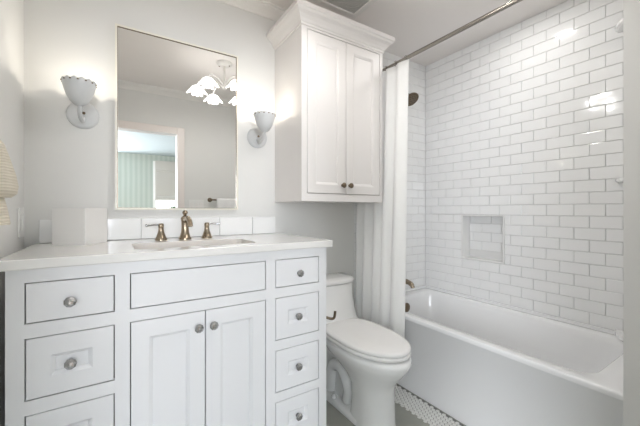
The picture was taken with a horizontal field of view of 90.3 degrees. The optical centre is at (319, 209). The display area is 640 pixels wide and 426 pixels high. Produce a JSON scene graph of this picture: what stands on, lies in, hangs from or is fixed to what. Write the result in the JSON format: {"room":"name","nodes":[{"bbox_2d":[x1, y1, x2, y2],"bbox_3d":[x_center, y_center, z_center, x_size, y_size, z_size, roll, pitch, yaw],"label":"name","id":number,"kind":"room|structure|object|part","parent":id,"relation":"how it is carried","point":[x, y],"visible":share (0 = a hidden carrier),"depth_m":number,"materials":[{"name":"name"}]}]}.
{"room":"bathroom","nodes":[
{"label":"bathroom","id":0,"kind":"room"},
{"bbox_2d":[0,0,23,425],"bbox_3d":[-0.765,-0.056,0.494,0.109,2.342,1.940,0,0,-33],"label":"wall","id":1,"kind":"structure","parent":0,"point":[11,11],"depth_m":1.17,"materials":[{"name":"paint"}]},
{"bbox_2d":[0,140,18,224],"bbox_3d":[-1.000,-0.091,1.015,0.059,0.277,0.196,0,0,-33],"label":"hand towel","id":2,"kind":"object","parent":1,"relation":"hanging from","point":[9,186],"visible":1,"depth_m":0.99,"materials":[{"name":"beige fabric"}]},
{"bbox_2d":[18,207,23,237],"bbox_3d":[-1.206,0.050,1.287,0.010,0.120,0.080,0,0,-33],"label":"light switch","id":3,"kind":"object","parent":1,"relation":"attached to","point":[20,210],"visible":1,"depth_m":1.27,"materials":[{"name":"white plastic"}]},
{"bbox_2d":[24,0,425,304],"bbox_3d":[-0.158,-0.056,2.110,2.880,2.342,0.122,0,0,-33],"label":"wall","id":4,"kind":"structure","parent":0,"point":[66,165],"depth_m":1.50,"materials":[{"name":"paint"}]},
{"bbox_2d":[60,75,99,128],"bbox_3d":[-1.022,-0.453,1.360,0.126,0.170,0.208,0,0,-33],"label":"wall sconce","id":5,"kind":"object","parent":4,"relation":"attached to","point":[80,91],"visible":1,"depth_m":1.33,"materials":[{"name":"glass"}]},
{"bbox_3d":[-1.001,-0.485,1.324,0.119,0.105,0.119,0,0,-33],"label":"lamp shade","id":6,"kind":"part","parent":5,"relation":"part of","materials":[{"name":"glass"}]},
{"bbox_3d":[-1.035,-0.416,1.380,0.018,0.059,0.146,0,0,-31],"label":"arm","id":7,"kind":"part","parent":5,"relation":"part of","materials":[{"name":"ceramic"}]},
{"bbox_2d":[39,217,274,242],"bbox_3d":[-0.739,0.091,1.659,1.100,0.100,0.010,0,0,-33],"label":"backsplash","id":8,"kind":"structure","parent":4,"relation":"attached to","point":[134,228],"depth_m":1.64,"materials":[{"name":"tile"}]},
{"bbox_2d":[115,23,237,209],"bbox_3d":[-0.720,-0.438,1.663,0.590,0.876,0.025,0,0,-33],"label":"wall mirror","id":9,"kind":"object","parent":4,"relation":"attached to","point":[176,101],"visible":1,"depth_m":1.63,"materials":[{"name":"white mirror"}]},
{"bbox_2d":[217,0,286,20],"bbox_3d":[-0.495,-1.196,1.792,1.751,0.062,0.052,0,0,-33],"label":"trim","id":10,"kind":"structure","parent":4,"relation":"attached to","point":[262,8],"depth_m":1.88,"materials":[{"name":"white paint"}]},
{"bbox_2d":[247,110,275,147],"bbox_3d":[-0.325,-0.453,1.809,0.136,0.170,0.208,0,0,-33],"label":"wall sconce","id":11,"kind":"object","parent":4,"relation":"attached to","point":[256,136],"visible":1,"depth_m":1.76,"materials":[{"name":"glass"}]},
{"bbox_3d":[-0.340,-0.416,1.828,0.023,0.059,0.147,0,0,-26],"label":"arm","id":12,"kind":"part","parent":11,"relation":"part of","materials":[{"name":"ceramic"}]},
{"bbox_3d":[-0.308,-0.485,1.770,0.119,0.105,0.119,0,0,-33],"label":"lamp shade","id":13,"kind":"part","parent":11,"relation":"part of","materials":[{"name":"glass"}]},
{"bbox_2d":[267,0,394,202],"bbox_3d":[0.072,-0.560,1.956,0.691,1.024,0.388,0,0,-33],"label":"upper cabinet","id":14,"kind":"object","parent":4,"relation":"attached to","point":[328,64],"visible":1,"depth_m":1.81,"materials":[{"name":"paint"}]},
{"bbox_3d":[0.036,-0.530,1.778,0.258,0.876,0.018,0,0,-33],"label":"door","id":15,"kind":"part","parent":14,"relation":"part of","materials":[{"name":"paint"}]},
{"bbox_3d":[0.072,-1.028,1.956,0.691,0.089,0.388,0,0,-33],"label":"crown","id":16,"kind":"part","parent":14,"relation":"part of","materials":[{"name":"paint"}]},
{"bbox_3d":[0.141,-0.531,1.847,0.581,0.967,0.020,0,0,-33],"label":"frame","id":17,"kind":"part","parent":14,"relation":"part of","materials":[{"name":"paint"}]},
{"bbox_3d":[0.256,-0.530,1.920,0.258,0.876,0.018,0,0,-33],"label":"door","id":18,"kind":"part","parent":14,"relation":"part of","materials":[{"name":"paint"}]},
{"bbox_2d":[354,51,424,297],"bbox_3d":[0.572,-0.294,2.506,0.774,1.863,0.007,0,0,-33],"label":"tiled wall","id":19,"kind":"structure","parent":4,"relation":"attached to","point":[416,194],"depth_m":2.65,"materials":[{"name":"white tile"}]},
{"bbox_2d":[406,279,414,287],"bbox_3d":[0.672,0.563,2.474,0.060,0.066,0.155,0,0,-33],"label":"tub spout","id":20,"kind":"object","parent":19,"relation":"attached to","point":[410,283],"visible":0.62,"depth_m":2.43,"materials":[{"name":"beige metal"}]},
{"bbox_2d":[408,92,418,105],"bbox_3d":[0.630,-0.849,2.397,0.112,0.152,0.244,0,0,-33],"label":"showerhead","id":21,"kind":"object","parent":19,"relation":"attached to","point":[413,97],"visible":0.54,"depth_m":2.33,"materials":[{"name":"brown metal"}]},
{"bbox_2d":[326,383,465,425],"bbox_3d":[0.367,1.145,1.295,2.880,0.060,2.060,0,0,-33],"label":"floor","id":22,"kind":"structure","parent":0,"point":[403,417],"depth_m":1.70,"materials":[{"name":"tile"}]},
{"bbox_2d":[5,247,335,425],"bbox_3d":[-0.536,0.644,1.444,1.189,0.941,0.562,0,0,-33],"label":"vanity cabinet","id":23,"kind":"object","parent":22,"relation":"on","point":[230,339],"visible":0.98,"depth_m":1.15,"materials":[{"name":"paint"}]},
{"bbox_3d":[-0.775,0.695,0.998,0.216,0.176,0.018,0,0,-33],"label":"drawer","id":24,"kind":"part","parent":23,"relation":"part of","materials":[{"name":"paint"}]},
{"bbox_3d":[-0.775,0.470,0.998,0.216,0.178,0.018,0,0,-33],"label":"drawer","id":25,"kind":"part","parent":23,"relation":"part of","materials":[{"name":"paint"}]},
{"bbox_3d":[-0.775,0.275,0.998,0.216,0.116,0.018,0,0,-33],"label":"drawer","id":26,"kind":"part","parent":23,"relation":"part of","materials":[{"name":"paint"}]},
{"bbox_3d":[-0.765,0.281,0.975,0.029,0.033,0.028,0,0,16],"label":"knob","id":27,"kind":"part","parent":23,"relation":"part of","materials":[{"name":"silver metal"}]},
{"bbox_3d":[-0.772,0.476,0.985,0.029,0.033,0.028,0,0,16],"label":"knob","id":28,"kind":"part","parent":23,"relation":"part of","materials":[{"name":"silver metal"}]},
{"bbox_2d":[0,233,331,271],"bbox_3d":[-0.575,0.158,1.431,1.149,0.030,0.565,0,0,-33],"label":"countertop","id":29,"kind":"structure","parent":23,"relation":"on","point":[39,255],"depth_m":1.21,"materials":[{"name":"stone"}]},
{"bbox_2d":[52,208,106,244],"bbox_3d":[-1.020,0.068,1.358,0.136,0.150,0.136,0,0,0],"label":"tissue box","id":30,"kind":"object","parent":29,"relation":"on","point":[70,226],"visible":1,"depth_m":1.29,"materials":[{"name":"white paint"}]},
{"bbox_2d":[145,210,219,239],"bbox_3d":[-0.639,0.072,1.531,0.345,0.142,0.173,0,0,-33],"label":"faucet","id":31,"kind":"object","parent":29,"relation":"on","point":[186,221],"visible":0.98,"depth_m":1.56,"materials":[{"name":"beige metal"}]},
{"bbox_3d":[-0.786,0.072,1.502,0.067,0.015,0.015,0,0,-33],"label":"lever","id":32,"kind":"part","parent":31,"relation":"part of","materials":[{"name":"silver metal"}]},
{"bbox_3d":[-0.759,0.103,1.521,0.054,0.080,0.054,0,0,-33],"label":"handle","id":33,"kind":"part","parent":31,"relation":"part of","materials":[{"name":"beige metal"}]},
{"bbox_3d":[-0.630,0.053,1.519,0.026,0.051,0.142,0,0,-33],"label":"spout","id":34,"kind":"part","parent":31,"relation":"part of","materials":[{"name":"beige metal"}]},
{"bbox_3d":[-0.581,0.103,1.636,0.054,0.080,0.054,0,0,-33],"label":"handle","id":35,"kind":"part","parent":31,"relation":"part of","materials":[{"name":"beige metal"}]},
{"bbox_3d":[-0.542,0.694,1.149,0.241,0.625,0.018,0,0,-33],"label":"door","id":36,"kind":"part","parent":23,"relation":"part of","materials":[{"name":"paint"}]},
{"bbox_3d":[-0.439,0.275,1.215,0.486,0.116,0.018,0,0,-33],"label":"false drawer","id":37,"kind":"part","parent":23,"relation":"part of","materials":[{"name":"paint"}]},
{"bbox_3d":[-0.448,0.439,1.179,0.029,0.033,0.028,0,0,16],"label":"knob","id":38,"kind":"part","parent":23,"relation":"part of","materials":[{"name":"silver metal"}]},
{"bbox_3d":[-0.402,0.439,1.208,0.029,0.033,0.028,0,0,16],"label":"knob","id":39,"kind":"part","parent":23,"relation":"part of","materials":[{"name":"silver metal"}]},
{"bbox_3d":[-0.336,0.694,1.281,0.241,0.625,0.018,0,0,-33],"label":"door","id":40,"kind":"part","parent":23,"relation":"part of","materials":[{"name":"paint"}]},
{"bbox_3d":[-0.103,0.917,1.431,0.216,0.177,0.018,0,0,-33],"label":"drawer","id":41,"kind":"part","parent":23,"relation":"part of","materials":[{"name":"paint"}]},
{"bbox_3d":[-0.103,0.695,1.431,0.216,0.176,0.018,0,0,-33],"label":"drawer","id":42,"kind":"part","parent":23,"relation":"part of","materials":[{"name":"paint"}]},
{"bbox_3d":[-0.103,0.470,1.431,0.216,0.178,0.018,0,0,-33],"label":"drawer","id":43,"kind":"part","parent":23,"relation":"part of","materials":[{"name":"paint"}]},
{"bbox_3d":[-0.103,0.275,1.431,0.216,0.116,0.018,0,0,-33],"label":"drawer","id":44,"kind":"part","parent":23,"relation":"part of","materials":[{"name":"paint"}]},
{"bbox_3d":[-0.093,0.923,1.422,0.029,0.033,0.028,0,0,16],"label":"knob","id":45,"kind":"part","parent":23,"relation":"part of","materials":[{"name":"silver metal"}]},
{"bbox_3d":[-0.093,0.701,1.422,0.029,0.033,0.028,0,0,16],"label":"knob","id":46,"kind":"part","parent":23,"relation":"part of","materials":[{"name":"silver metal"}]},
{"bbox_3d":[-0.093,0.476,1.422,0.029,0.033,0.028,0,0,16],"label":"knob","id":47,"kind":"part","parent":23,"relation":"part of","materials":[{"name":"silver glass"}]},
{"bbox_3d":[-0.086,0.281,1.412,0.029,0.033,0.028,0,0,16],"label":"knob","id":48,"kind":"part","parent":23,"relation":"part of","materials":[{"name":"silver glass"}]},
{"bbox_2d":[326,272,411,425],"bbox_3d":[0.200,0.772,1.812,0.392,0.685,0.756,0,0,-33],"label":"toilet","id":49,"kind":"object","parent":22,"relation":"on","point":[366,360],"visible":0.86,"depth_m":1.65,"materials":[{"name":"white ceramic"}]},
{"bbox_3d":[0.050,0.447,2.046,0.376,0.034,0.201,0,0,-33],"label":"tank lid","id":50,"kind":"part","parent":49,"relation":"part of","materials":[{"name":"white ceramic"}]},
{"bbox_3d":[0.063,0.624,2.025,0.392,0.313,0.245,0,0,-33],"label":"tank","id":51,"kind":"part","parent":49,"relation":"part of","materials":[{"name":"white ceramic"}]},
{"bbox_3d":[0.256,0.707,1.726,0.334,0.020,0.532,0,0,-33],"label":"seat","id":52,"kind":"part","parent":49,"relation":"part of","materials":[{"name":"white plastic"}]},
{"bbox_3d":[0.255,0.683,1.728,0.334,0.023,0.536,0,0,-33],"label":"lid","id":53,"kind":"part","parent":49,"relation":"part of","materials":[{"name":"white plastic"}]},
{"bbox_3d":[0.250,0.919,1.736,0.326,0.392,0.573,0,0,-33],"label":"bowl","id":54,"kind":"part","parent":49,"relation":"part of","materials":[{"name":"white ceramic"}]},
{"bbox_2d":[395,384,460,425],"bbox_3d":[0.663,1.113,1.629,0.148,0.003,1.544,0,0,-33],"label":"trim","id":55,"kind":"structure","parent":22,"relation":"on","point":[437,420],"depth_m":1.77,"materials":[{"name":"white tile"}]},
{"bbox_2d":[398,285,622,425],"bbox_3d":[0.991,0.877,1.925,0.712,0.476,1.433,0,0,-33],"label":"bathtub","id":56,"kind":"object","parent":22,"relation":"on","point":[478,361],"visible":0.73,"depth_m":1.69,"materials":[{"name":"white ceramic"}]},
{"bbox_3d":[0.668,0.750,2.444,0.072,0.072,0.011,0,0,-33],"label":"overflow plate","id":57,"kind":"part","parent":56,"relation":"part of","materials":[{"name":"brown metal"}]},
{"bbox_2d":[615,329,622,341],"bbox_3d":[1.528,0.642,1.539,0.195,0.028,0.205,0,0,-33],"label":"corner shelf","id":58,"kind":"object","parent":56,"relation":"on","point":[619,334],"visible":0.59,"depth_m":1.62,"materials":[{"name":"white ceramic"}]},
{"bbox_2d":[263,0,567,65],"bbox_3d":[0.367,-1.267,1.295,2.880,0.080,2.060,0,0,-33],"label":"ceiling","id":59,"kind":"structure","parent":0,"point":[414,24],"depth_m":2.06,"materials":[{"name":"paint"}]},
{"bbox_2d":[313,0,376,18],"bbox_3d":[0.174,-1.220,1.816,0.310,0.014,0.310,0,0,-33],"label":"exhaust fan","id":60,"kind":"object","parent":59,"relation":"attached to","point":[351,8],"visible":1,"depth_m":1.90,"materials":[{"name":"white paint"}]},
{"bbox_2d":[324,0,369,12],"bbox_3d":[0.174,-1.220,1.815,0.234,0.004,0.225,0,0,-33],"label":"grille","id":61,"kind":"object","parent":60,"relation":"attached to","point":[347,6],"depth_m":1.89,"materials":[{"name":"grey"}]},
{"bbox_2d":[426,0,622,329],"bbox_3d":[1.382,-0.056,2.177,0.218,2.342,1.437,0,0,-33],"label":"wall","id":62,"kind":"structure","parent":0,"point":[473,252],"depth_m":2.01,"materials":[{"name":"white tile"}]},
{"bbox_2d":[461,214,504,263],"bbox_3d":[1.205,0.202,2.324,0.096,0.334,0.320,0,0,-33],"label":"trim","id":63,"kind":"structure","parent":62,"relation":"attached to","point":[465,219],"depth_m":2.43,"materials":[{"name":"tile"}]},
{"bbox_2d":[470,216,502,251],"bbox_3d":[1.244,0.174,2.349,0.007,0.254,0.295,0,0,-33],"label":"tile niche","id":64,"kind":"object","parent":62,"relation":"attached to","point":[494,225],"visible":0.82,"depth_m":2.36,"materials":[{"name":"white tile"}]},
{"bbox_2d":[623,0,639,425],"bbox_3d":[1.600,-0.056,1.164,0.950,2.342,0.503,0,0,-33],"label":"wall partition","id":65,"kind":"structure","parent":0,"point":[631,8],"depth_m":1.10,"materials":[{"name":"paint"}]},
{"bbox_2d":[382,0,522,71],"bbox_3d":[0.760,-0.925,1.574,0.060,0.060,1.763,0,0,-33],"label":"shower curtain rod","id":66,"kind":"object","parent":65,"relation":"attached to","point":[512,2],"visible":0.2,"depth_m":1.63,"materials":[{"name":"silver metal"}]},
{"bbox_2d":[355,55,408,337],"bbox_3d":[0.395,-0.013,2.104,0.078,1.856,0.460,0,0,-33],"label":"shower curtain","id":67,"kind":"object","parent":66,"relation":"hanging from","point":[380,286],"visible":0.66,"depth_m":2.03,"materials":[{"name":"white fabric"}]},
{"bbox_2d":[615,18,622,32],"bbox_3d":[1.535,-0.941,1.543,0.195,0.022,0.205,0,0,-33],"label":"corner shelf","id":68,"kind":"object","parent":65,"relation":"attached to","point":[619,26],"visible":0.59,"depth_m":1.62,"materials":[{"name":"white ceramic"}]},
{"bbox_2d":[615,178,622,182],"bbox_3d":[1.535,-0.150,1.543,0.195,0.020,0.205,0,0,-33],"label":"corner shelf","id":69,"kind":"object","parent":65,"relation":"attached to","point":[619,180],"visible":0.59,"depth_m":1.61,"materials":[{"name":"white ceramic"}]}
]}

